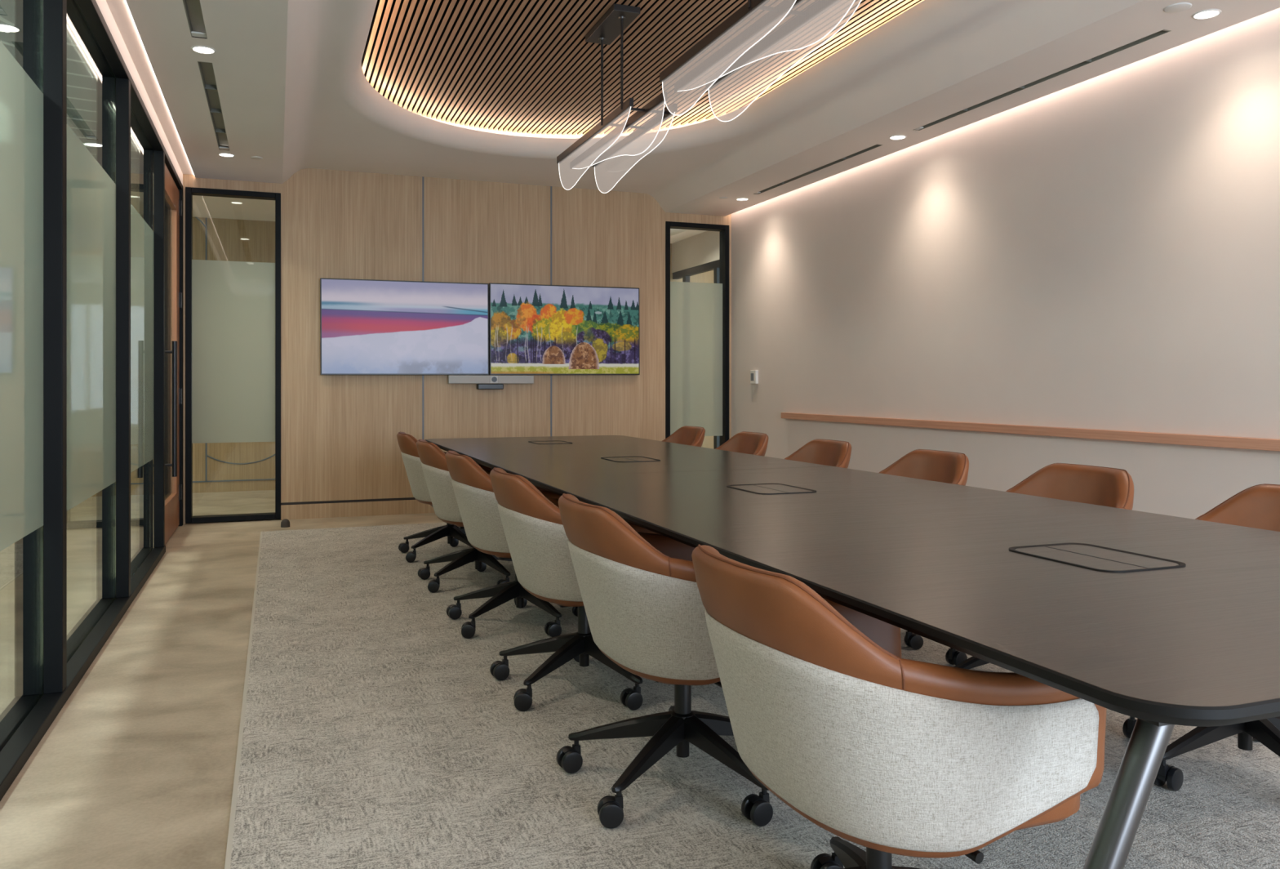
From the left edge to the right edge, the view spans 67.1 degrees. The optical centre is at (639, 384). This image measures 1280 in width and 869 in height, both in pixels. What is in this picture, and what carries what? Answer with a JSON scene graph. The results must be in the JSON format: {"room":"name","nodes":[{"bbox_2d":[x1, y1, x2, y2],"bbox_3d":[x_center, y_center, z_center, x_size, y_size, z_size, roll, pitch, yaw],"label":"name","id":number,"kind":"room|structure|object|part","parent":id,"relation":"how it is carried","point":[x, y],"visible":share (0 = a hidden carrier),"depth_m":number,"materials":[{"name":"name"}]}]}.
{"room":"conference room","nodes":[
{"label":"conference room","id":0,"kind":"room"},
{"bbox_2d":[0,0,115,163],"bbox_3d":[-2.667,-1.770,2.175,1.740,0.060,11.150,0,0,-21],"label":"ceiling","id":1,"kind":"structure","parent":0,"point":[81,76],"depth_m":5.57,"materials":[{"name":"white paint"}]},
{"bbox_2d":[0,0,183,800],"bbox_3d":[-1.768,-0.236,2.513,0.151,2.712,11.150,0,0,-21],"label":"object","id":2,"kind":"structure","parent":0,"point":[82,251],"depth_m":3.77,"materials":[{"name":"black"}]},
{"bbox_3d":[-1.527,1.097,1.871,0.151,0.045,9.778,0,0,-21],"label":"sill","id":3,"kind":"part","parent":2,"relation":"part of","materials":[{"name":"black metal"}]},
{"bbox_3d":[-2.937,-0.240,5.629,0.010,2.660,1.625,0,0,-21],"label":"glass pane","id":4,"kind":"part","parent":2,"relation":"part of","materials":[{"name":"white"}]},
{"bbox_2d":[164,163,183,544],"bbox_3d":[-3.488,-0.215,7.093,0.254,2.670,1.365,0,0,-21],"label":"door","id":5,"kind":"structure","parent":2,"relation":"attached to","point":[174,197],"depth_m":7.21,"materials":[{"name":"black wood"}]},
{"bbox_3d":[-3.431,-0.260,7.003,0.010,2.200,0.975,0,0,-21],"label":"glass pane","id":6,"kind":"part","parent":5,"relation":"part of","materials":[{"name":"white"}]},
{"bbox_3d":[-3.221,0.165,6.620,0.087,0.930,0.034,0,0,-21],"label":"pull handle","id":7,"kind":"part","parent":5,"relation":"part of","materials":[{"name":"black plastic"}]},
{"bbox_3d":[-3.718,-0.215,7.683,0.145,2.670,0.100,0,0,-21],"label":"frame","id":8,"kind":"part","parent":5,"relation":"part of","materials":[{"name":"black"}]},
{"bbox_2d":[0,489,444,868],"bbox_3d":[0.093,1.180,4.576,9.000,0.120,13.900,0,0,-21],"label":"floor","id":9,"kind":"structure","parent":0,"point":[135,769],"depth_m":3.32,"materials":[{"name":"wood"}]},
{"bbox_2d":[280,518,289,527],"bbox_3d":[-2.796,1.089,7.613,0.068,0.063,0.068,0,0,-21],"label":"door stop","id":10,"kind":"object","parent":9,"relation":"on","point":[285,522],"visible":1,"depth_m":7.59,"materials":[{"name":"grey rubber"}]},
{"bbox_2d":[224,522,1279,868],"bbox_3d":[0.719,1.117,3.252,3.862,0.006,10.180,0,0,-21],"label":"carpet","id":11,"kind":"object","parent":9,"relation":"on","point":[374,733],"visible":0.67,"depth_m":2.83,"materials":[{"name":"grey carpet"}]},
{"bbox_3d":[-1.082,1.117,2.574,0.012,0.006,10.180,0,0,-21],"label":"floor trim","id":12,"kind":"part","parent":11,"relation":"part of","materials":[{"name":"silver metal"}]},
{"bbox_2d":[396,431,473,562],"bbox_3d":[-1.247,0.712,6.348,0.679,0.804,0.672,0,0,-21],"label":"tub chair","id":13,"kind":"object","parent":11,"relation":"on","point":[406,442],"visible":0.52,"depth_m":6.14,"materials":[{"name":"white fabric"}]},
{"bbox_3d":[-1.425,0.977,6.397,0.309,0.106,0.052,0,0,15],"label":"leg","id":14,"kind":"part","parent":13,"relation":"part of","materials":[{"name":"black"}]},
{"bbox_3d":[-1.348,0.977,6.194,0.052,0.106,0.309,0,0,33],"label":"leg","id":15,"kind":"part","parent":13,"relation":"part of","materials":[{"name":"black metal"}]},
{"bbox_3d":[-1.074,0.977,6.413,0.309,0.106,0.052,0,0,-21],"label":"leg","id":16,"kind":"part","parent":13,"relation":"part of","materials":[{"name":"black metal"}]},
{"bbox_3d":[-1.132,0.977,6.204,0.052,0.106,0.309,0,0,-39],"label":"leg","id":17,"kind":"part","parent":13,"relation":"part of","materials":[{"name":"black metal"}]},
{"bbox_2d":[416,439,511,592],"bbox_3d":[-0.916,0.712,5.469,0.679,0.804,0.672,0,0,-21],"label":"tub chair","id":18,"kind":"object","parent":11,"relation":"on","point":[437,477],"visible":0.52,"depth_m":5.24,"materials":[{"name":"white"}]},
{"bbox_3d":[-1.093,0.977,5.517,0.309,0.106,0.052,0,0,15],"label":"leg","id":19,"kind":"part","parent":18,"relation":"part of","materials":[{"name":"black metal"}]},
{"bbox_3d":[-1.017,0.977,5.314,0.052,0.106,0.309,0,0,33],"label":"leg","id":20,"kind":"part","parent":18,"relation":"part of","materials":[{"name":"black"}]},
{"bbox_3d":[-0.800,0.977,5.324,0.052,0.106,0.309,0,0,-39],"label":"leg","id":21,"kind":"part","parent":18,"relation":"part of","materials":[{"name":"black"}]},
{"bbox_3d":[-0.743,0.977,5.533,0.309,0.106,0.052,0,0,-21],"label":"leg","id":22,"kind":"part","parent":18,"relation":"part of","materials":[{"name":"black metal"}]},
{"bbox_2d":[444,449,577,638],"bbox_3d":[-0.564,0.712,4.533,0.679,0.804,0.672,0,0,-21],"label":"tub chair","id":23,"kind":"object","parent":11,"relation":"on","point":[477,502],"visible":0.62,"depth_m":4.28,"materials":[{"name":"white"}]},
{"bbox_3d":[-0.741,0.977,4.581,0.309,0.106,0.052,0,0,15],"label":"leg","id":24,"kind":"part","parent":23,"relation":"part of","materials":[{"name":"black metal"}]},
{"bbox_3d":[-0.665,0.977,4.378,0.052,0.106,0.309,0,0,33],"label":"leg","id":25,"kind":"part","parent":23,"relation":"part of","materials":[{"name":"black metal"}]},
{"bbox_2d":[494,555,511,557],"bbox_3d":[-0.502,0.706,4.555,0.461,0.132,0.480,0,0,-21],"label":"seat cushion","id":26,"kind":"object","parent":23,"relation":"on","point":[498,556],"depth_m":4.29,"materials":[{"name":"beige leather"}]},
{"bbox_3d":[-0.563,0.783,4.532,0.240,0.028,0.200,0,0,-21],"label":"seat plate","id":27,"kind":"part","parent":23,"relation":"part of","materials":[{"name":"black"}]},
{"bbox_3d":[-0.448,0.977,4.388,0.052,0.106,0.309,0,0,-39],"label":"leg","id":28,"kind":"part","parent":23,"relation":"part of","materials":[{"name":"black metal"}]},
{"bbox_2d":[489,466,658,711],"bbox_3d":[-0.208,0.712,3.587,0.679,0.804,0.672,0,0,-21],"label":"tub chair","id":29,"kind":"object","parent":11,"relation":"on","point":[536,538],"visible":0.62,"depth_m":3.33,"materials":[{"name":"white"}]},
{"bbox_3d":[-0.385,0.977,3.636,0.309,0.106,0.052,0,0,15],"label":"leg","id":30,"kind":"part","parent":29,"relation":"part of","materials":[{"name":"black metal"}]},
{"bbox_3d":[-0.309,0.977,3.433,0.052,0.106,0.309,0,0,33],"label":"leg","id":31,"kind":"part","parent":29,"relation":"part of","materials":[{"name":"black"}]},
{"bbox_2d":[556,603,580,606],"bbox_3d":[-0.146,0.706,3.610,0.461,0.132,0.480,0,0,-21],"label":"seat cushion","id":32,"kind":"object","parent":29,"relation":"on","point":[560,604],"depth_m":3.34,"materials":[{"name":"brown leather"}]},
{"bbox_3d":[-0.092,0.977,3.443,0.052,0.106,0.309,0,0,-39],"label":"leg","id":33,"kind":"part","parent":29,"relation":"part of","materials":[{"name":"black metal"}]},
{"bbox_2d":[555,493,773,828],"bbox_3d":[0.120,0.712,2.717,0.679,0.804,0.672,0,0,-21],"label":"tub chair","id":34,"kind":"object","parent":11,"relation":"on","point":[644,607],"visible":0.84,"depth_m":2.46,"materials":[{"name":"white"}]},
{"bbox_3d":[-0.057,0.977,2.766,0.309,0.106,0.052,0,0,15],"label":"leg","id":35,"kind":"part","parent":34,"relation":"part of","materials":[{"name":"black"}]},
{"bbox_3d":[0.019,0.977,2.563,0.052,0.106,0.309,0,0,33],"label":"leg","id":36,"kind":"part","parent":34,"relation":"part of","materials":[{"name":"black"}]},
{"bbox_3d":[0.112,0.977,2.901,0.052,0.106,0.309,0,0,-3],"label":"leg","id":37,"kind":"part","parent":34,"relation":"part of","materials":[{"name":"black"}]},
{"bbox_3d":[0.293,0.977,2.782,0.309,0.106,0.052,0,0,-21],"label":"leg","id":38,"kind":"part","parent":34,"relation":"part of","materials":[{"name":"black metal"}]},
{"bbox_3d":[0.190,0.791,2.583,0.020,0.024,0.184,0,0,-31],"label":"tilt lever","id":39,"kind":"part","parent":34,"relation":"part of","materials":[{"name":"black"}]},
{"bbox_3d":[0.236,0.977,2.573,0.052,0.106,0.309,0,0,-39],"label":"leg","id":40,"kind":"part","parent":34,"relation":"part of","materials":[{"name":"black metal"}]},
{"bbox_2d":[662,425,705,446],"bbox_3d":[0.122,0.712,7.055,0.679,0.804,0.672,0,0,-21],"label":"tub chair","id":41,"kind":"object","parent":11,"relation":"on","point":[686,434],"visible":0.14,"depth_m":7.19,"materials":[{"name":"brown leather"}]},
{"bbox_2d":[715,431,768,456],"bbox_3d":[0.461,0.712,6.157,0.679,0.804,0.672,0,0,-21],"label":"tub chair","id":42,"kind":"object","parent":11,"relation":"on","point":[744,442],"visible":0.14,"depth_m":6.28,"materials":[{"name":"brown leather"}]},
{"bbox_2d":[784,438,851,467],"bbox_3d":[0.792,0.712,5.277,0.679,0.804,0.672,0,0,-21],"label":"tub chair","id":43,"kind":"object","parent":11,"relation":"on","point":[837,453],"visible":0.17,"depth_m":5.40,"materials":[{"name":"brown leather"}]},
{"bbox_2d":[425,435,1279,868],"bbox_3d":[0.231,0.746,4.212,1.808,0.736,6.080,0,0,-21],"label":"conference table","id":44,"kind":"object","parent":11,"relation":"on","point":[1162,621],"visible":0.91,"depth_m":2.01,"materials":[{"name":"brown wood"}]},
{"bbox_3d":[-0.593,0.380,6.370,0.210,0.001,0.290,0,0,-21],"label":"hatch lid","id":45,"kind":"part","parent":44,"relation":"part of","materials":[{"name":"brown wood"}]},
{"bbox_3d":[-0.050,0.380,4.928,0.210,0.001,0.290,0,0,-21],"label":"hatch lid","id":46,"kind":"part","parent":44,"relation":"part of","materials":[{"name":"brown wood"}]},
{"bbox_3d":[0.477,0.380,3.529,0.210,0.001,0.290,0,0,-21],"label":"hatch lid","id":47,"kind":"part","parent":44,"relation":"part of","materials":[{"name":"brown wood"}]},
{"bbox_3d":[1.002,0.380,2.135,0.210,0.001,0.290,0,0,-21],"label":"hatch lid","id":48,"kind":"part","parent":44,"relation":"part of","materials":[{"name":"brown wood"}]},
{"bbox_3d":[0.577,0.756,1.286,0.394,0.715,0.044,0,0,-21],"label":"leg","id":49,"kind":"part","parent":44,"relation":"part of","materials":[{"name":"grey metal"}]},
{"bbox_2d":[691,543,1106,868],"bbox_3d":[0.453,0.712,1.833,0.679,0.804,0.672,0,0,-21],"label":"tub chair","id":50,"kind":"object","parent":11,"relation":"on","point":[886,753],"visible":0.95,"depth_m":1.55,"materials":[{"name":"white fabric"}]},
{"bbox_3d":[0.445,0.977,2.017,0.052,0.106,0.309,0,0,-3],"label":"leg","id":51,"kind":"part","parent":50,"relation":"part of","materials":[{"name":"black metal"}]},
{"bbox_3d":[0.276,0.977,1.881,0.309,0.106,0.052,0,0,15],"label":"leg","id":52,"kind":"part","parent":50,"relation":"part of","materials":[{"name":"black"}]},
{"bbox_3d":[0.626,0.977,1.897,0.309,0.106,0.052,0,0,-21],"label":"leg","id":53,"kind":"part","parent":50,"relation":"part of","materials":[{"name":"black metal"}]},
{"bbox_3d":[0.523,0.791,1.698,0.020,0.024,0.184,0,0,-31],"label":"tilt lever","id":54,"kind":"part","parent":50,"relation":"part of","materials":[{"name":"black"}]},
{"bbox_2d":[1015,794,1079,830],"bbox_3d":[0.515,0.706,1.855,0.461,0.132,0.480,0,0,-21],"label":"seat cushion","id":55,"kind":"object","parent":50,"relation":"on","point":[1069,807],"depth_m":1.68,"materials":[{"name":"brown leather"}]},
{"bbox_2d":[879,448,968,648],"bbox_3d":[1.123,0.712,4.397,0.679,0.804,0.672,0,0,-21],"label":"tub chair","id":56,"kind":"object","parent":11,"relation":"on","point":[944,466],"visible":0.12,"depth_m":4.48,"materials":[{"name":"brown leather"}]},
{"bbox_2d":[945,462,1133,668],"bbox_3d":[1.433,0.712,3.574,0.679,0.804,0.672,0,0,-21],"label":"tub chair","id":57,"kind":"object","parent":11,"relation":"on","point":[1109,486],"visible":0.16,"depth_m":3.68,"materials":[{"name":"brown leather"}]},
{"bbox_3d":[1.260,0.977,3.509,0.309,0.106,0.052,0,0,-21],"label":"leg","id":58,"kind":"part","parent":57,"relation":"part of","materials":[{"name":"black metal"}]},
{"bbox_2d":[1122,483,1279,791],"bbox_3d":[1.736,0.712,2.769,0.679,0.804,0.672,0,0,-21],"label":"tub chair","id":59,"kind":"object","parent":11,"relation":"on","point":[1256,506],"visible":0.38,"depth_m":2.75,"materials":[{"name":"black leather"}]},
{"bbox_3d":[1.563,0.977,2.704,0.309,0.106,0.052,0,0,-21],"label":"leg","id":60,"kind":"part","parent":59,"relation":"part of","materials":[{"name":"black metal"}]},
{"bbox_3d":[1.744,0.977,2.585,0.052,0.106,0.309,0,0,-3],"label":"leg","id":61,"kind":"part","parent":59,"relation":"part of","materials":[{"name":"black metal"}]},
{"bbox_3d":[1.913,0.977,2.720,0.309,0.106,0.052,0,0,15],"label":"leg","id":62,"kind":"part","parent":59,"relation":"part of","materials":[{"name":"black metal"}]},
{"bbox_2d":[91,217,713,496],"bbox_3d":[-2.281,-0.560,10.955,8.950,3.360,0.128,0,0,-21],"label":"wall","id":63,"kind":"structure","parent":0,"point":[246,465],"depth_m":10.15,"materials":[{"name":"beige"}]},
{"bbox_2d":[115,163,706,243],"bbox_3d":[-1.786,-1.770,9.852,8.800,0.060,2.300,0,0,-21],"label":"ceiling","id":64,"kind":"structure","parent":0,"point":[209,206],"depth_m":9.63,"materials":[{"name":"paint"}]},
{"bbox_2d":[182,145,731,524],"bbox_3d":[-1.392,-0.560,8.685,5.115,3.360,0.142,0,0,-21],"label":"wall","id":65,"kind":"structure","parent":0,"point":[341,455],"depth_m":8.44,"materials":[{"name":"brown wood"}]},
{"bbox_2d":[185,186,280,523],"bbox_3d":[-3.334,-0.238,7.933,0.718,2.701,0.122,0,0,-21],"label":"glass door","id":66,"kind":"structure","parent":65,"relation":"in","point":[233,308],"depth_m":7.92,"materials":[{"name":"black"}]},
{"bbox_2d":[320,277,488,374],"bbox_3d":[-2.017,-0.490,8.347,1.427,0.822,0.056,0,0,-21],"label":"wall screen","id":67,"kind":"object","parent":65,"relation":"attached to","point":[368,326],"visible":1,"depth_m":8.30,"materials":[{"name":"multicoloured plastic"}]},
{"bbox_2d":[447,374,533,389],"bbox_3d":[-1.322,-0.022,8.591,0.764,0.125,0.088,0,0,-21],"label":"bar","id":68,"kind":"object","parent":65,"relation":"attached to","point":[482,381],"visible":1,"depth_m":8.55,"materials":[{"name":"silver metal"}]},
{"bbox_2d":[447,374,533,383],"bbox_3d":[-1.322,-0.048,8.592,0.764,0.075,0.063,0,0,-21],"label":"speaker grille","id":69,"kind":"object","parent":68,"relation":"attached to","point":[451,379],"depth_m":8.55,"materials":[{"name":"metal"}]},
{"bbox_2d":[488,282,639,374],"bbox_3d":[-0.678,-0.499,8.851,1.430,0.829,0.056,0,0,-21],"label":"wall screen","id":70,"kind":"object","parent":65,"relation":"attached to","point":[535,329],"visible":1,"depth_m":8.81,"materials":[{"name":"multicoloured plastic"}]},
{"bbox_2d":[665,221,728,445],"bbox_3d":[0.538,-0.225,9.396,0.670,2.674,0.132,0,0,-21],"label":"glass panel","id":71,"kind":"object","parent":65,"relation":"in","point":[697,313],"depth_m":9.40,"materials":[{"name":"black"}]},
{"bbox_2d":[95,0,1279,216],"bbox_3d":[0.503,-1.841,3.368,5.035,0.498,11.150,0,0,-21],"label":"ceiling","id":72,"kind":"structure","parent":0,"point":[491,91],"depth_m":5.88,"materials":[{"name":"paint"}]},
{"bbox_2d":[182,0,207,39],"bbox_3d":[-1.770,-1.687,3.715,0.070,0.034,2.000,0,0,-21],"label":"ceiling vent","id":73,"kind":"object","parent":72,"relation":"in","point":[193,8],"visible":0.88,"depth_m":4.46,"materials":[{"name":"grey metal"}]},
{"bbox_2d":[191,45,216,53],"bbox_3d":[-2.175,-1.669,4.812,0.116,0.005,0.116,0,0,-21],"label":"recessed light","id":74,"kind":"object","parent":72,"relation":"in","point":[200,49],"visible":1,"depth_m":4.81,"materials":[{"name":"white"}]},
{"bbox_2d":[197,61,229,150],"bbox_3d":[-2.605,-1.687,5.935,0.070,0.034,2.005,0,0,-21],"label":"ceiling vent","id":75,"kind":"object","parent":72,"relation":"in","point":[206,71],"visible":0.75,"depth_m":5.78,"materials":[{"name":"grey metal"}]},
{"bbox_2d":[217,152,235,156],"bbox_3d":[-3.003,-1.669,7.011,0.116,0.005,0.116,0,0,-21],"label":"recessed light","id":76,"kind":"object","parent":72,"relation":"in","point":[224,154],"visible":1,"depth_m":7.00,"materials":[{"name":"white plastic"}]},
{"bbox_2d":[250,155,262,159],"bbox_3d":[-2.819,-1.668,7.102,0.084,0.004,0.084,0,0,-21],"label":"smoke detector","id":77,"kind":"object","parent":72,"relation":"attached to","point":[253,157],"visible":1,"depth_m":7.09,"materials":[{"name":"white plastic"}]},
{"bbox_2d":[556,3,677,193],"bbox_3d":[-0.203,-1.636,5.790,0.354,0.769,1.700,0,0,-21],"label":"pendant","id":78,"kind":"object","parent":72,"relation":"hanging from","point":[613,24],"visible":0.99,"depth_m":5.49,"materials":[{"name":"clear plastic"}]},
{"bbox_3d":[-0.294,-1.497,5.777,0.022,0.044,1.420,0,0,-21],"label":"rail","id":79,"kind":"part","parent":78,"relation":"part of","materials":[{"name":"black plastic"}]},
{"bbox_3d":[-0.218,-1.736,5.539,0.015,0.499,0.015,0,0,-21],"label":"rod","id":80,"kind":"part","parent":78,"relation":"part of","materials":[{"name":"black plastic"}]},
{"bbox_3d":[-0.168,-1.497,5.803,0.022,0.044,1.700,0,0,-21],"label":"rail","id":81,"kind":"part","parent":78,"relation":"part of","materials":[{"name":"black plastic"}]},
{"bbox_3d":[-0.098,-1.736,5.220,0.015,0.499,0.015,0,0,-21],"label":"rod","id":82,"kind":"part","parent":78,"relation":"part of","materials":[{"name":"black plastic"}]},
{"bbox_3d":[-0.060,-1.497,5.881,0.022,0.044,1.430,0,0,-21],"label":"rail","id":83,"kind":"part","parent":78,"relation":"part of","materials":[{"name":"black plastic"}]},
{"bbox_3d":[0.303,-2.021,4.239,2.925,0.002,7.460,0,0,-21],"label":"slat panel","id":84,"kind":"part","parent":72,"relation":"part of","materials":[{"name":"brown wood"}]},
{"bbox_2d":[736,197,748,200],"bbox_3d":[0.909,-1.647,8.570,0.116,0.005,0.116,0,0,-21],"label":"recessed light","id":85,"kind":"object","parent":72,"relation":"in","point":[739,198],"visible":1,"depth_m":8.55,"materials":[{"name":"white plastic"}]},
{"bbox_2d":[659,0,861,121],"bbox_3d":[0.447,-1.636,4.063,0.354,0.769,1.700,0,0,-21],"label":"pendant","id":86,"kind":"object","parent":72,"relation":"hanging from","point":[786,6],"visible":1,"depth_m":4.14,"materials":[{"name":"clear plastic"}]},
{"bbox_3d":[0.356,-1.497,4.050,0.022,0.044,1.420,0,0,-21],"label":"rail","id":87,"kind":"part","parent":86,"relation":"part of","materials":[{"name":"black plastic"}]},
{"bbox_3d":[0.482,-1.497,4.077,0.022,0.044,1.700,0,0,-21],"label":"rail","id":88,"kind":"part","parent":86,"relation":"part of","materials":[{"name":"black plastic"}]},
{"bbox_3d":[0.433,-1.736,3.812,0.015,0.499,0.015,0,0,-21],"label":"rod","id":89,"kind":"part","parent":86,"relation":"part of","materials":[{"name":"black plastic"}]},
{"bbox_3d":[0.590,-1.497,4.154,0.022,0.044,1.430,0,0,-21],"label":"rail","id":90,"kind":"part","parent":86,"relation":"part of","materials":[{"name":"black plastic"}]},
{"bbox_2d":[755,144,883,194],"bbox_3d":[1.324,-1.665,7.487,0.050,0.034,1.840,0,0,-21],"label":"ceiling vent","id":91,"kind":"object","parent":72,"relation":"in","point":[875,145],"visible":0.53,"depth_m":7.37,"materials":[{"name":"grey metal"}]},
{"bbox_2d":[888,134,906,139],"bbox_3d":[1.716,-1.647,6.427,0.116,0.005,0.116,0,0,-21],"label":"recessed light","id":92,"kind":"object","parent":72,"relation":"in","point":[896,136],"visible":1,"depth_m":6.43,"materials":[{"name":"white"}]},
{"bbox_2d":[914,29,1170,130],"bbox_3d":[2.120,-1.665,5.372,0.050,0.034,1.890,0,0,-21],"label":"ceiling vent","id":93,"kind":"object","parent":72,"relation":"in","point":[1163,31],"visible":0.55,"depth_m":5.17,"materials":[{"name":"grey metal"}]},
{"bbox_2d":[1163,2,1191,13],"bbox_3d":[2.349,-1.646,4.218,0.110,0.004,0.110,0,0,-21],"label":"ceiling speaker","id":94,"kind":"object","parent":72,"relation":"attached to","point":[1176,7],"visible":1,"depth_m":4.21,"materials":[{"name":"white plastic"}]},
{"bbox_2d":[1191,8,1222,19],"bbox_3d":[2.519,-1.647,4.293,0.116,0.005,0.116,0,0,-21],"label":"recessed light","id":95,"kind":"object","parent":72,"relation":"in","point":[1210,13],"visible":1,"depth_m":4.29,"materials":[{"name":"white"}]},
{"bbox_2d":[671,231,719,272],"bbox_3d":[0.834,-1.560,10.839,0.080,0.360,2.300,0,0,-21],"label":"wall","id":96,"kind":"structure","parent":0,"point":[701,248],"depth_m":11.22,"materials":[{"name":"paint"}]},
{"bbox_2d":[672,259,719,448],"bbox_3d":[0.832,-0.130,10.844,0.060,2.500,2.270,0,0,-21],"label":"window","id":97,"kind":"structure","parent":96,"relation":"in","point":[685,274],"depth_m":11.05,"materials":[{"name":"black"}]},
{"bbox_2d":[731,8,1279,519],"bbox_3d":[2.924,-0.560,4.280,0.140,3.360,11.150,0,0,-21],"label":"wall","id":98,"kind":"structure","parent":0,"point":[1102,251],"depth_m":5.53,"materials":[{"name":"paint"}]},
{"bbox_2d":[750,369,758,383],"bbox_3d":[1.063,-0.072,8.981,0.032,0.125,0.110,0,0,-21],"label":"thermostat","id":99,"kind":"object","parent":98,"relation":"attached to","point":[753,373],"visible":1,"depth_m":8.95,"materials":[{"name":"white plastic"}]},
{"bbox_2d":[781,412,1279,451],"bbox_3d":[2.657,0.267,4.719,0.052,0.051,7.960,0,0,-21],"label":"wall ledge","id":100,"kind":"object","parent":98,"relation":"attached to","point":[1243,442],"visible":1,"depth_m":5.36,"materials":[{"name":"brown wood"}]}
]}

